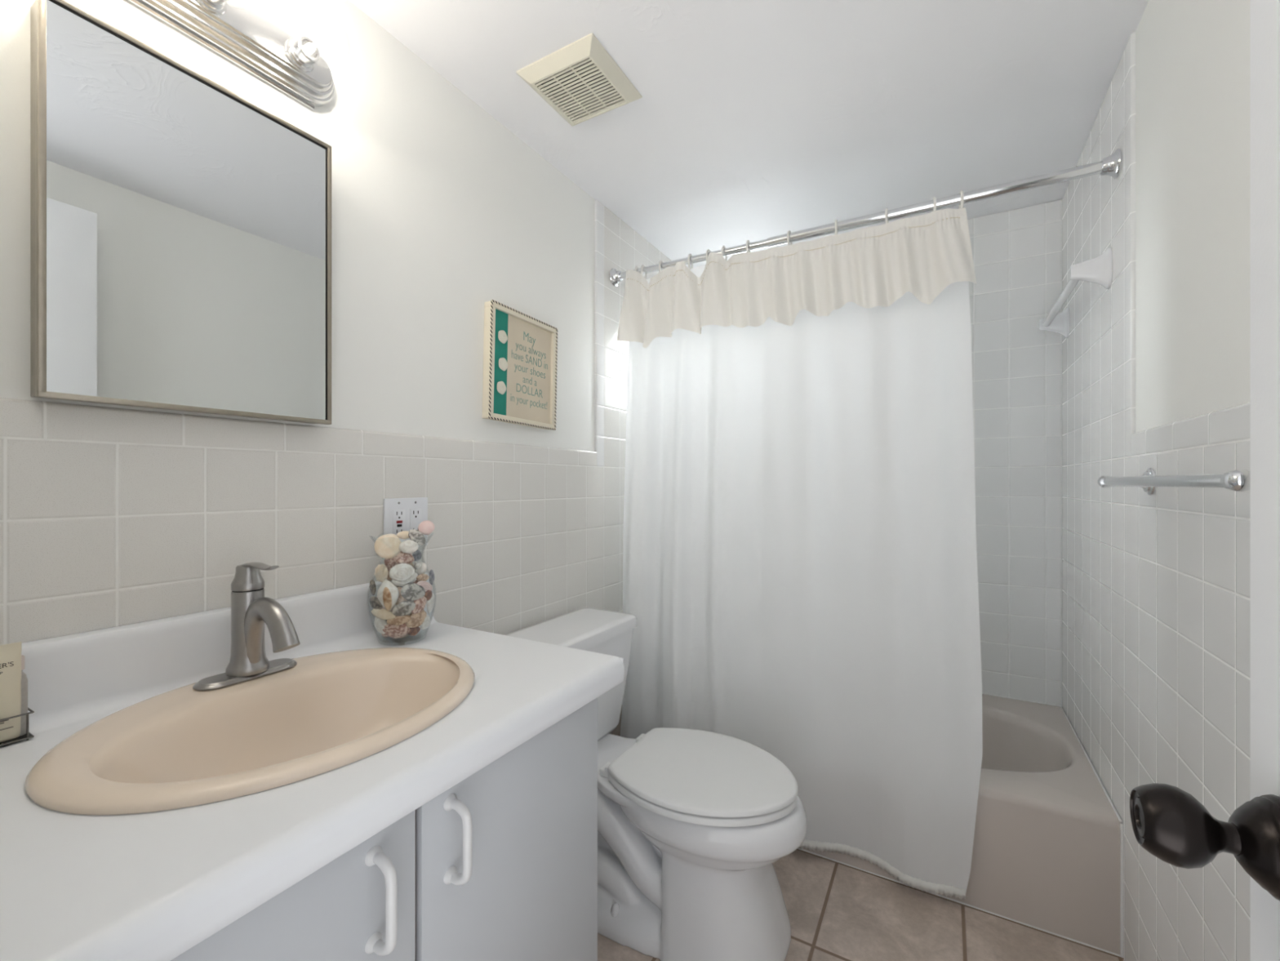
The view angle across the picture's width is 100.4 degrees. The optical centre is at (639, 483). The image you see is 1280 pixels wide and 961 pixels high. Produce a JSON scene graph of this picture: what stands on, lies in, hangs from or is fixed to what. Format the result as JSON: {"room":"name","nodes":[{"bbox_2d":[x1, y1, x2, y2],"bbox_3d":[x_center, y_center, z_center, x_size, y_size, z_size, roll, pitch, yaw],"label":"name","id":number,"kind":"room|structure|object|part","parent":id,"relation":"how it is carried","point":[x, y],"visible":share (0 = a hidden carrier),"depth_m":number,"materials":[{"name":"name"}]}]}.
{"room":"bathroom","nodes":[
{"label":"bathroom","id":0,"kind":"room"},
{"bbox_2d":[0,0,671,644],"bbox_3d":[-0.403,0.053,1.713,0.120,2.247,2.696,0,0,30],"label":"wall","id":1,"kind":"structure","parent":0,"point":[111,515],"depth_m":1.22,"materials":[{"name":"white paint"}]},
{"bbox_2d":[30,0,331,424],"bbox_3d":[-0.757,-0.406,0.931,0.054,0.571,0.409,0,0,30],"label":"wall mirror","id":2,"kind":"object","parent":1,"relation":"attached to","point":[180,226],"visible":1,"depth_m":0.86,"materials":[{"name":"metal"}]},
{"bbox_2d":[125,0,349,110],"bbox_3d":[-0.751,-0.836,0.822,0.174,0.116,0.645,0,0,30],"label":"vanity light","id":3,"kind":"object","parent":1,"relation":"attached to","point":[231,29],"visible":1,"depth_m":0.99,"materials":[{"name":"metal"}]},
{"bbox_2d":[196,0,229,14],"bbox_3d":[-0.726,-0.836,0.906,0.038,0.055,0.055,0,0,30],"label":"bulb socket","id":4,"kind":"object","parent":3,"relation":"attached to","point":[203,6],"depth_m":0.91,"materials":[{"name":"metal"}]},
{"bbox_2d":[284,35,319,72],"bbox_3d":[-0.652,-0.836,1.036,0.038,0.055,0.055,0,0,30],"label":"bulb socket","id":5,"kind":"object","parent":3,"relation":"attached to","point":[300,56],"depth_m":1.03,"materials":[{"name":"metal"}]},
{"bbox_3d":[-0.627,-0.836,1.022,0.035,0.017,0.017,0,0,30],"label":"bulb stem","id":6,"kind":"part","parent":3,"relation":"part of","materials":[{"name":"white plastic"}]},
{"bbox_2d":[383,497,427,546],"bbox_3d":[-0.566,0.096,1.296,0.009,0.121,0.120,0,0,30],"label":"wall outlet","id":7,"kind":"object","parent":1,"relation":"attached to","point":[400,514],"visible":0.69,"depth_m":1.29,"materials":[{"name":"white plastic"}]},
{"bbox_2d":[392,509,405,535],"bbox_3d":[-0.576,0.096,1.276,0.002,0.066,0.033,0,0,30],"label":"receptacle","id":8,"kind":"object","parent":7,"relation":"attached to","point":[398,515],"depth_m":1.27,"materials":[{"name":"white plastic"}]},
{"bbox_2d":[409,508,421,529],"bbox_3d":[-0.553,0.096,1.315,0.002,0.066,0.033,0,0,30],"label":"receptacle","id":9,"kind":"object","parent":7,"relation":"attached to","point":[415,513],"depth_m":1.31,"materials":[{"name":"white plastic"}]},
{"bbox_2d":[482,299,557,430],"bbox_3d":[-0.362,-0.348,1.646,0.032,0.356,0.316,0,-2,30],"label":"framed sign","id":10,"kind":"object","parent":1,"relation":"attached to","point":[520,349],"visible":1,"depth_m":1.63,"materials":[{"name":"beige paper"}]},
{"bbox_2d":[609,148,1121,286],"bbox_3d":[0.558,-0.815,1.739,1.523,0.069,0.069,0,0,30],"label":"curtain rod","id":11,"kind":"object","parent":1,"relation":"attached to","point":[1111,165],"visible":1,"depth_m":1.57,"materials":[{"name":"silver metal"}]},
{"bbox_2d":[640,264,647,279],"bbox_3d":[0.015,-0.807,2.049,0.008,0.062,0.050,0,0,25],"label":"curtain ring","id":12,"kind":"object","parent":11,"relation":"hanging from","point":[642,265],"visible":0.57,"depth_m":2.03,"materials":[{"name":"white plastic"}]},
{"bbox_2d":[658,260,664,271],"bbox_3d":[0.084,-0.807,2.009,0.008,0.062,0.050,0,0,32],"label":"curtain ring","id":13,"kind":"object","parent":11,"relation":"hanging from","point":[660,261],"visible":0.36,"depth_m":1.99,"materials":[{"name":"white plastic"}]},
{"bbox_2d":[688,253,693,269],"bbox_3d":[0.185,-0.807,1.952,0.008,0.062,0.050,0,0,23],"label":"curtain ring","id":14,"kind":"object","parent":11,"relation":"hanging from","point":[689,255],"visible":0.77,"depth_m":1.94,"materials":[{"name":"white plastic"}]},
{"bbox_2d":[620,265,982,899],"bbox_3d":[0.431,0.177,1.758,1.174,1.930,0.119,0,0,30],"label":"shower curtain","id":15,"kind":"object","parent":14,"relation":"hanging from","point":[800,575],"visible":0.71,"depth_m":1.67,"materials":[{"name":"white fabric"}]},
{"bbox_3d":[0.340,-0.815,1.864,0.980,0.025,0.025,0,0,30],"label":"thin rod","id":16,"kind":"part","parent":11,"relation":"part of","materials":[{"name":"silver metal"}]},
{"bbox_2d":[706,249,711,262],"bbox_3d":[0.248,-0.807,1.916,0.008,0.062,0.050,0,0,30],"label":"curtain ring","id":17,"kind":"object","parent":11,"relation":"hanging from","point":[708,251],"visible":0.34,"depth_m":1.90,"materials":[{"name":"white plastic"}]},
{"bbox_2d":[721,245,727,260],"bbox_3d":[0.298,-0.807,1.887,0.008,0.062,0.050,0,0,28],"label":"curtain ring","id":18,"kind":"object","parent":11,"relation":"hanging from","point":[723,246],"visible":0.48,"depth_m":1.87,"materials":[{"name":"white plastic"}]},
{"bbox_2d":[746,240,750,252],"bbox_3d":[0.374,-0.807,1.844,0.008,0.062,0.050,0,0,23],"label":"curtain ring","id":19,"kind":"object","parent":11,"relation":"hanging from","point":[748,241],"visible":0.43,"depth_m":1.82,"materials":[{"name":"white plastic"}]},
{"bbox_2d":[786,231,792,245],"bbox_3d":[0.498,-0.807,1.774,0.008,0.062,0.050,0,0,30],"label":"curtain ring","id":20,"kind":"object","parent":11,"relation":"hanging from","point":[788,232],"visible":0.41,"depth_m":1.75,"materials":[{"name":"white plastic"}]},
{"bbox_2d":[617,207,976,347],"bbox_3d":[0.427,-0.652,1.753,1.152,0.311,0.089,0,0,30],"label":"curtain valance","id":21,"kind":"object","parent":11,"relation":"hanging from","point":[921,255],"visible":1,"depth_m":1.70,"materials":[{"name":"beige fabric"}]},
{"bbox_2d":[835,219,837,235],"bbox_3d":[0.625,-0.807,1.701,0.008,0.062,0.050,0,0,23],"label":"curtain ring","id":22,"kind":"object","parent":11,"relation":"hanging from","point":[836,220],"visible":0.56,"depth_m":1.68,"materials":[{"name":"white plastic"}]},
{"bbox_2d":[884,208,888,223],"bbox_3d":[0.753,-0.807,1.628,0.008,0.062,0.050,0,0,30],"label":"curtain ring","id":23,"kind":"object","parent":11,"relation":"hanging from","point":[886,209],"visible":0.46,"depth_m":1.61,"materials":[{"name":"white plastic"}]},
{"bbox_2d":[931,196,936,212],"bbox_3d":[0.862,-0.807,1.565,0.008,0.062,0.050,0,0,23],"label":"curtain ring","id":24,"kind":"object","parent":11,"relation":"hanging from","point":[934,199],"visible":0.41,"depth_m":1.54,"materials":[{"name":"white plastic"}]},
{"bbox_3d":[0.819,-0.815,1.590,0.884,0.030,0.030,0,0,30],"label":"rod","id":25,"kind":"part","parent":11,"relation":"part of","materials":[{"name":"silver metal"}]},
{"bbox_2d":[958,190,964,208],"bbox_3d":[0.921,-0.807,1.532,0.008,0.062,0.050,0,0,24],"label":"curtain ring","id":26,"kind":"object","parent":11,"relation":"hanging from","point":[961,206],"visible":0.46,"depth_m":1.51,"materials":[{"name":"white plastic"}]},
{"bbox_2d":[348,0,1148,268],"bbox_3d":[0.318,-1.120,1.302,1.740,0.100,2.696,0,0,30],"label":"ceiling","id":27,"kind":"structure","parent":0,"point":[753,121],"depth_m":1.48,"materials":[{"name":"white paint"}]},
{"bbox_2d":[515,32,641,126],"bbox_3d":[-0.158,-1.057,1.431,0.240,0.026,0.240,0,0,30],"label":"ceiling vent","id":28,"kind":"object","parent":27,"relation":"in","point":[580,80],"visible":1,"depth_m":1.40,"materials":[{"name":"beige plastic"}]},
{"bbox_2d":[597,848,1124,960],"bbox_3d":[0.356,1.227,1.257,1.850,0.100,2.736,0,0,30],"label":"floor","id":29,"kind":"structure","parent":0,"point":[837,911],"depth_m":1.42,"materials":[{"name":"beige tile"}]},
{"bbox_2d":[170,697,597,960],"bbox_3d":[-0.500,0.787,0.823,0.588,0.780,0.796,0,0,30],"label":"vanity cabinet","id":30,"kind":"object","parent":29,"relation":"on","point":[500,864],"visible":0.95,"depth_m":0.77,"materials":[{"name":"white wood"}]},
{"bbox_3d":[-0.390,0.764,0.523,0.019,0.726,0.382,0,0,30],"label":"cabinet door","id":31,"kind":"part","parent":30,"relation":"part of","materials":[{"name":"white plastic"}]},
{"bbox_2d":[0,573,624,960],"bbox_3d":[-0.493,0.312,0.842,0.585,0.170,0.838,0,0,30],"label":"countertop","id":32,"kind":"structure","parent":30,"relation":"on","point":[153,886],"depth_m":0.60,"materials":[{"name":"white laminate"}]},
{"bbox_2d":[0,706,34,746],"bbox_3d":[-0.860,0.327,0.686,0.030,0.037,0.103,0,0,30],"label":"wire caddy","id":33,"kind":"object","parent":32,"relation":"on","point":[28,735],"visible":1,"depth_m":0.72,"materials":[{"name":"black metal"}]},
{"bbox_2d":[0,641,21,742],"bbox_3d":[-0.857,0.278,0.689,0.019,0.127,0.078,0,0,30],"label":"sachet","id":34,"kind":"object","parent":33,"relation":"in","point":[10,653],"visible":1,"depth_m":0.71,"materials":[{"name":"beige paper"}]},
{"bbox_2d":[0,661,13,668],"bbox_3d":[-0.843,0.240,0.699,0.001,0.006,0.029,0,0,30],"label":"print","id":35,"kind":"object","parent":34,"relation":"on","point":[3,664],"depth_m":0.71},
{"bbox_2d":[19,654,27,736],"bbox_3d":[-0.844,0.288,0.724,0.018,0.107,0.018,0,0,30],"label":"bottle","id":36,"kind":"object","parent":33,"relation":"in","point":[24,677],"visible":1,"depth_m":0.72,"materials":[{"name":"grey plastic"}]},
{"bbox_2d":[192,562,300,690],"bbox_3d":[-0.629,0.234,0.895,0.176,0.197,0.153,0,0,30],"label":"faucet","id":37,"kind":"object","parent":32,"relation":"on","point":[250,607],"visible":1,"depth_m":0.90,"materials":[{"name":"silver metal"}]},
{"bbox_3d":[-0.678,0.328,0.923,0.057,0.009,0.153,0,0,30],"label":"plate","id":38,"kind":"part","parent":37,"relation":"part of","materials":[{"name":"silver metal"}]},
{"bbox_3d":[-0.651,0.159,0.908,0.110,0.047,0.047,0,0,30],"label":"lever handle","id":39,"kind":"part","parent":37,"relation":"part of","materials":[{"name":"silver metal"}]},
{"bbox_3d":[-0.629,0.254,0.895,0.176,0.140,0.062,0,0,30],"label":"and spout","id":40,"kind":"part","parent":37,"relation":"part of","materials":[{"name":"silver metal"}]},
{"bbox_2d":[25,647,475,814],"bbox_3d":[-0.527,0.404,0.825,0.472,0.144,0.558,0,0,30],"label":"sink","id":41,"kind":"object","parent":32,"relation":"in","point":[184,746],"visible":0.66,"depth_m":0.80,"materials":[{"name":"beige ceramic"}]},
{"bbox_2d":[366,533,435,645],"bbox_3d":[-0.526,0.229,1.181,0.140,0.233,0.140,0,0,-18],"label":"glass vase","id":42,"kind":"object","parent":32,"relation":"on","point":[432,534],"visible":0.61,"depth_m":1.15,"materials":[{"name":"clear glass"}]},
{"bbox_2d":[369,579,376,595],"bbox_3d":[-0.578,0.225,1.150,0.023,0.033,0.006,0,0,36],"label":"shell","id":43,"kind":"object","parent":42,"relation":"in","point":[372,588],"visible":1,"depth_m":1.15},
{"bbox_2d":[369,595,382,608],"bbox_3d":[-0.561,0.255,1.130,0.034,0.029,0.006,0,0,21],"label":"shell","id":44,"kind":"object","parent":42,"relation":"in","point":[375,602],"visible":1,"depth_m":1.13,"materials":[{"name":"grey"}]},
{"bbox_2d":[373,617,386,633],"bbox_3d":[-0.552,0.301,1.134,0.034,0.038,0.007,0,0,17],"label":"shell","id":45,"kind":"object","parent":42,"relation":"in","point":[380,624],"visible":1,"depth_m":1.13,"materials":[{"name":"white"}]},
{"bbox_2d":[374,564,387,582],"bbox_3d":[-0.558,0.194,1.148,0.042,0.039,0.008,0,0,28],"label":"scallop shell","id":46,"kind":"object","parent":42,"relation":"in","point":[381,571],"visible":1,"depth_m":1.14,"materials":[{"name":"beige stone"}]},
{"bbox_2d":[370,608,395,619],"bbox_3d":[-0.543,0.276,1.125,0.055,0.024,0.006,0,0,7],"label":"shell","id":47,"kind":"object","parent":42,"relation":"in","point":[383,614],"visible":1,"depth_m":1.12,"materials":[{"name":"beige"}]},
{"bbox_2d":[373,533,401,558],"bbox_3d":[-0.538,0.135,1.142,0.054,0.051,0.023,0,0,-27],"label":"scallop shell","id":48,"kind":"object","parent":42,"relation":"in","point":[388,547],"visible":1,"depth_m":1.14,"materials":[{"name":"beige stone"}]},
{"bbox_2d":[377,578,399,610],"bbox_3d":[-0.533,0.238,1.129,0.045,0.070,0.028,0,0,19],"label":"conch shell","id":49,"kind":"object","parent":42,"relation":"in","point":[388,593],"visible":1,"depth_m":1.12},
{"bbox_2d":[383,558,394,565],"bbox_3d":[-0.541,0.167,1.149,0.026,0.023,0.006,0,0,14],"label":"shell","id":50,"kind":"object","parent":42,"relation":"in","point":[388,562],"visible":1,"depth_m":1.15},
{"bbox_2d":[386,570,391,580],"bbox_3d":[-0.553,0.197,1.193,0.041,0.041,0.018,0,0,24],"label":"shell","id":51,"kind":"object","parent":42,"relation":"in","point":[388,578],"visible":0.2,"depth_m":1.19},
{"bbox_2d":[385,561,399,571],"bbox_3d":[-0.542,0.176,1.175,0.038,0.047,0.012,0,0,-4],"label":"shell","id":52,"kind":"object","parent":42,"relation":"in","point":[388,567],"visible":0.25,"depth_m":1.17,"materials":[{"name":"brown stone"}]},
{"bbox_2d":[382,622,409,638],"bbox_3d":[-0.519,0.311,1.135,0.056,0.039,0.010,0,0,-12],"label":"shell","id":53,"kind":"object","parent":42,"relation":"in","point":[390,630],"visible":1,"depth_m":1.13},
{"bbox_2d":[386,614,411,625],"bbox_3d":[-0.510,0.289,1.128,0.048,0.023,0.006,0,0,-19],"label":"shell","id":54,"kind":"object","parent":42,"relation":"in","point":[397,620],"visible":1,"depth_m":1.13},
{"bbox_2d":[395,586,407,604],"bbox_3d":[-0.521,0.243,1.147,0.047,0.038,0.012,0,0,6],"label":"shell","id":55,"kind":"object","parent":42,"relation":"in","point":[401,598],"visible":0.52,"depth_m":1.14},
{"bbox_2d":[389,563,414,581],"bbox_3d":[-0.509,0.192,1.142,0.050,0.039,0.007,0,0,-23],"label":"shell","id":56,"kind":"object","parent":42,"relation":"in","point":[401,571],"visible":1,"depth_m":1.14,"materials":[{"name":"white stone"}]},
{"bbox_2d":[391,551,414,564],"bbox_3d":[-0.512,0.161,1.151,0.048,0.028,0.006,0,0,-24],"label":"shell","id":57,"kind":"object","parent":42,"relation":"in","point":[402,557],"visible":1,"depth_m":1.15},
{"bbox_2d":[396,530,408,538],"bbox_3d":[-0.526,0.116,1.194,0.034,0.018,0.012,0,0,-24],"label":"shell","id":58,"kind":"object","parent":42,"relation":"in","point":[402,535],"visible":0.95,"depth_m":1.19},
{"bbox_2d":[391,600,415,616],"bbox_3d":[-0.499,0.266,1.130,0.046,0.031,0.008,0,0,-27],"label":"shell","id":59,"kind":"object","parent":42,"relation":"in","point":[403,608],"visible":1,"depth_m":1.13,"materials":[{"name":"white stone"}]},
{"bbox_2d":[391,572,417,586],"bbox_3d":[-0.505,0.206,1.148,0.053,0.032,0.005,0,0,-24],"label":"shell","id":60,"kind":"object","parent":42,"relation":"in","point":[413,578],"visible":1,"depth_m":1.15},
{"bbox_2d":[399,539,418,553],"bbox_3d":[-0.499,0.137,1.152,0.039,0.028,0.015,0,0,-23],"label":"shell","id":61,"kind":"object","parent":42,"relation":"in","point":[408,546],"visible":1,"depth_m":1.15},
{"bbox_2d":[400,582,425,601],"bbox_3d":[-0.484,0.234,1.142,0.051,0.040,0.009,0,0,-42],"label":"shell","id":62,"kind":"object","parent":42,"relation":"in","point":[412,592],"visible":1,"depth_m":1.14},
{"bbox_2d":[407,626,420,635],"bbox_3d":[-0.488,0.319,1.153,0.006,0.022,0.029,0,0,44],"label":"shell","id":63,"kind":"object","parent":42,"relation":"in","point":[413,631],"visible":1,"depth_m":1.15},
{"bbox_2d":[412,560,417,571],"bbox_3d":[-0.525,0.184,1.204,0.044,0.039,0.014,0,0,-16],"label":"shell","id":64,"kind":"object","parent":42,"relation":"in","point":[415,562],"visible":0.07,"depth_m":1.21,"materials":[{"name":"grey stone"}]},
{"bbox_2d":[405,609,426,627],"bbox_3d":[-0.481,0.292,1.151,0.009,0.037,0.046,0,0,41],"label":"scallop shell","id":65,"kind":"object","parent":42,"relation":"in","point":[417,619],"visible":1,"depth_m":1.15,"materials":[{"name":"beige"}]},
{"bbox_2d":[408,528,425,546],"bbox_3d":[-0.494,0.120,1.183,0.037,0.036,0.019,0,0,-6],"label":"shell","id":66,"kind":"object","parent":42,"relation":"in","point":[420,540],"visible":0.95,"depth_m":1.18,"materials":[{"name":"grey stone"}]},
{"bbox_2d":[412,549,422,560],"bbox_3d":[-0.490,0.159,1.178,0.007,0.025,0.025,0,0,20],"label":"shell","id":67,"kind":"object","parent":42,"relation":"in","point":[417,554],"visible":0.98,"depth_m":1.17,"materials":[{"name":"grey stone"}]},
{"bbox_2d":[411,595,426,613],"bbox_3d":[-0.476,0.262,1.150,0.008,0.036,0.036,0,0,40],"label":"shell","id":68,"kind":"object","parent":42,"relation":"in","point":[420,603],"visible":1,"depth_m":1.15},
{"bbox_2d":[415,562,426,575],"bbox_3d":[-0.483,0.190,1.179,0.022,0.030,0.020,0,0,-37],"label":"shell","id":69,"kind":"object","parent":42,"relation":"in","point":[421,567],"visible":0.98,"depth_m":1.17,"materials":[{"name":"white stone"}]},
{"bbox_2d":[416,573,429,581],"bbox_3d":[-0.475,0.207,1.170,0.005,0.018,0.034,0,0,26],"label":"scallop shell","id":70,"kind":"object","parent":42,"relation":"in","point":[424,577],"visible":1,"depth_m":1.17,"materials":[{"name":"beige stone"}]},
{"bbox_2d":[417,580,432,591],"bbox_3d":[-0.469,0.226,1.168,0.006,0.028,0.043,0,0,26],"label":"shell","id":71,"kind":"object","parent":42,"relation":"in","point":[426,585],"visible":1,"depth_m":1.17,"materials":[{"name":"pink stone"}]},
{"bbox_2d":[420,614,430,629],"bbox_3d":[-0.473,0.307,1.180,0.007,0.032,0.031,0,0,17],"label":"shell","id":72,"kind":"object","parent":42,"relation":"in","point":[426,623],"visible":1,"depth_m":1.18,"materials":[{"name":"white"}]},
{"bbox_2d":[417,520,434,534],"bbox_3d":[-0.480,0.100,1.199,0.035,0.032,0.012,0,0,-24],"label":"shell","id":73,"kind":"object","parent":42,"relation":"on","point":[426,527],"visible":1,"depth_m":1.20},
{"bbox_2d":[424,589,432,599],"bbox_3d":[-0.464,0.245,1.175,0.005,0.025,0.022,0,0,21],"label":"shell","id":74,"kind":"object","parent":42,"relation":"in","point":[428,593],"visible":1,"depth_m":1.17,"materials":[{"name":"stone"}]},
{"bbox_2d":[426,592,434,613],"bbox_3d":[-0.464,0.266,1.187,0.006,0.045,0.027,0,0,12],"label":"shell","id":75,"kind":"object","parent":42,"relation":"in","point":[430,603],"visible":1,"depth_m":1.18,"materials":[{"name":"white"}]},
{"bbox_2d":[429,569,434,585],"bbox_3d":[-0.467,0.212,1.201,0.005,0.036,0.021,0,0,6],"label":"shell","id":76,"kind":"object","parent":42,"relation":"in","point":[431,572],"visible":1,"depth_m":1.20,"materials":[{"name":"grey stone"}]},
{"bbox_3d":[-0.299,0.493,0.623,0.040,0.124,0.021,0,0,30],"label":"handle","id":77,"kind":"part","parent":30,"relation":"part of","materials":[{"name":"white plastic"}]},
{"bbox_3d":[-0.243,0.487,0.721,0.040,0.121,0.021,0,0,30],"label":"handle","id":78,"kind":"part","parent":30,"relation":"part of","materials":[{"name":"white plastic"}]},
{"bbox_3d":[-0.191,0.764,0.872,0.019,0.726,0.404,0,0,30],"label":"cabinet door","id":79,"kind":"part","parent":30,"relation":"part of","materials":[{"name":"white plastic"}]},
{"bbox_2d":[504,607,807,960],"bbox_3d":[0.045,0.808,1.508,0.828,0.738,0.462,0,0,30],"label":"toilet","id":80,"kind":"object","parent":29,"relation":"on","point":[693,824],"visible":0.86,"depth_m":1.34,"materials":[{"name":"white ceramic"}]},
{"bbox_3d":[-0.213,0.459,1.655,0.232,0.040,0.462,0,0,30],"label":"tank lid","id":81,"kind":"part","parent":80,"relation":"part of","materials":[{"name":"white ceramic"}]},
{"bbox_3d":[-0.214,0.639,1.656,0.216,0.320,0.444,0,0,30],"label":"tank","id":82,"kind":"part","parent":80,"relation":"part of","materials":[{"name":"white ceramic"}]},
{"bbox_3d":[0.181,0.764,1.430,0.472,0.018,0.397,0,0,30],"label":"lid","id":83,"kind":"part","parent":80,"relation":"part of","materials":[{"name":"white plastic"}]},
{"bbox_3d":[0.181,0.787,1.431,0.470,0.019,0.395,0,0,30],"label":"seat","id":84,"kind":"part","parent":80,"relation":"part of","materials":[{"name":"white plastic"}]},
{"bbox_2d":[608,692,1123,957],"bbox_3d":[0.733,1.008,2.043,1.524,0.341,0.794,0,0,30],"label":"bathtub","id":85,"kind":"object","parent":29,"relation":"on","point":[1047,851],"visible":0.34,"depth_m":1.44,"materials":[{"name":"beige ceramic"}]},
{"bbox_2d":[967,200,1060,705],"bbox_3d":[0.955,0.053,2.433,1.540,2.247,0.100,0,0,30],"label":"wall","id":86,"kind":"structure","parent":0,"point":[1016,253],"depth_m":2.08,"materials":[{"name":"white tile"}]},
{"bbox_2d":[1060,199,1062,706],"bbox_3d":[1.588,-0.114,2.011,0.004,1.908,0.004,0,0,30],"label":"trim","id":87,"kind":"structure","parent":86,"relation":"attached to","point":[1061,199],"depth_m":2.01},
{"bbox_2d":[1062,0,1249,960],"bbox_3d":[1.025,0.053,0.898,0.120,2.247,2.696,0,0,30],"label":"wall","id":88,"kind":"structure","parent":0,"point":[1156,362],"depth_m":1.09,"materials":[{"name":"white tile"}]},
{"bbox_2d":[1038,247,1112,337],"bbox_3d":[1.362,-0.576,1.694,0.084,0.108,0.611,0,0,30],"label":"towel bar","id":89,"kind":"object","parent":88,"relation":"attached to","point":[1099,269],"visible":1,"depth_m":1.46,"materials":[{"name":"white ceramic"}]},
{"bbox_2d":[1097,467,1249,495],"bbox_3d":[0.900,-0.003,0.891,0.090,0.059,0.675,0,0,30],"label":"towel bar","id":90,"kind":"object","parent":88,"relation":"attached to","point":[1237,480],"visible":0.92,"depth_m":0.78,"materials":[{"name":"silver metal"}]},
{"bbox_3d":[1.052,-0.003,1.159,0.090,0.059,0.059,0,0,30],"label":"post","id":91,"kind":"part","parent":90,"relation":"part of","materials":[{"name":"silver metal"}]},
{"bbox_3d":[0.747,-0.003,0.624,0.090,0.059,0.059,0,0,30],"label":"post","id":92,"kind":"part","parent":90,"relation":"part of","materials":[{"name":"silver metal"}]},
{"bbox_3d":[-0.323,0.053,0.194,1.540,2.247,0.116,0,0,30],"label":"wall","id":93,"kind":"structure","parent":0,"visible":0},
{"bbox_2d":[1129,0,1279,960],"bbox_3d":[0.352,0.141,0.210,0.131,2.048,0.559,0,0,30],"label":"door","id":94,"kind":"structure","parent":93,"relation":"in","point":[1168,821],"depth_m":0.42,"materials":[{"name":"white paint"}]},
{"bbox_3d":[0.431,0.272,0.421,0.058,0.058,0.058,0,0,30],"label":"knob","id":95,"kind":"part","parent":94,"relation":"part of","materials":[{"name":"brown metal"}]}
]}

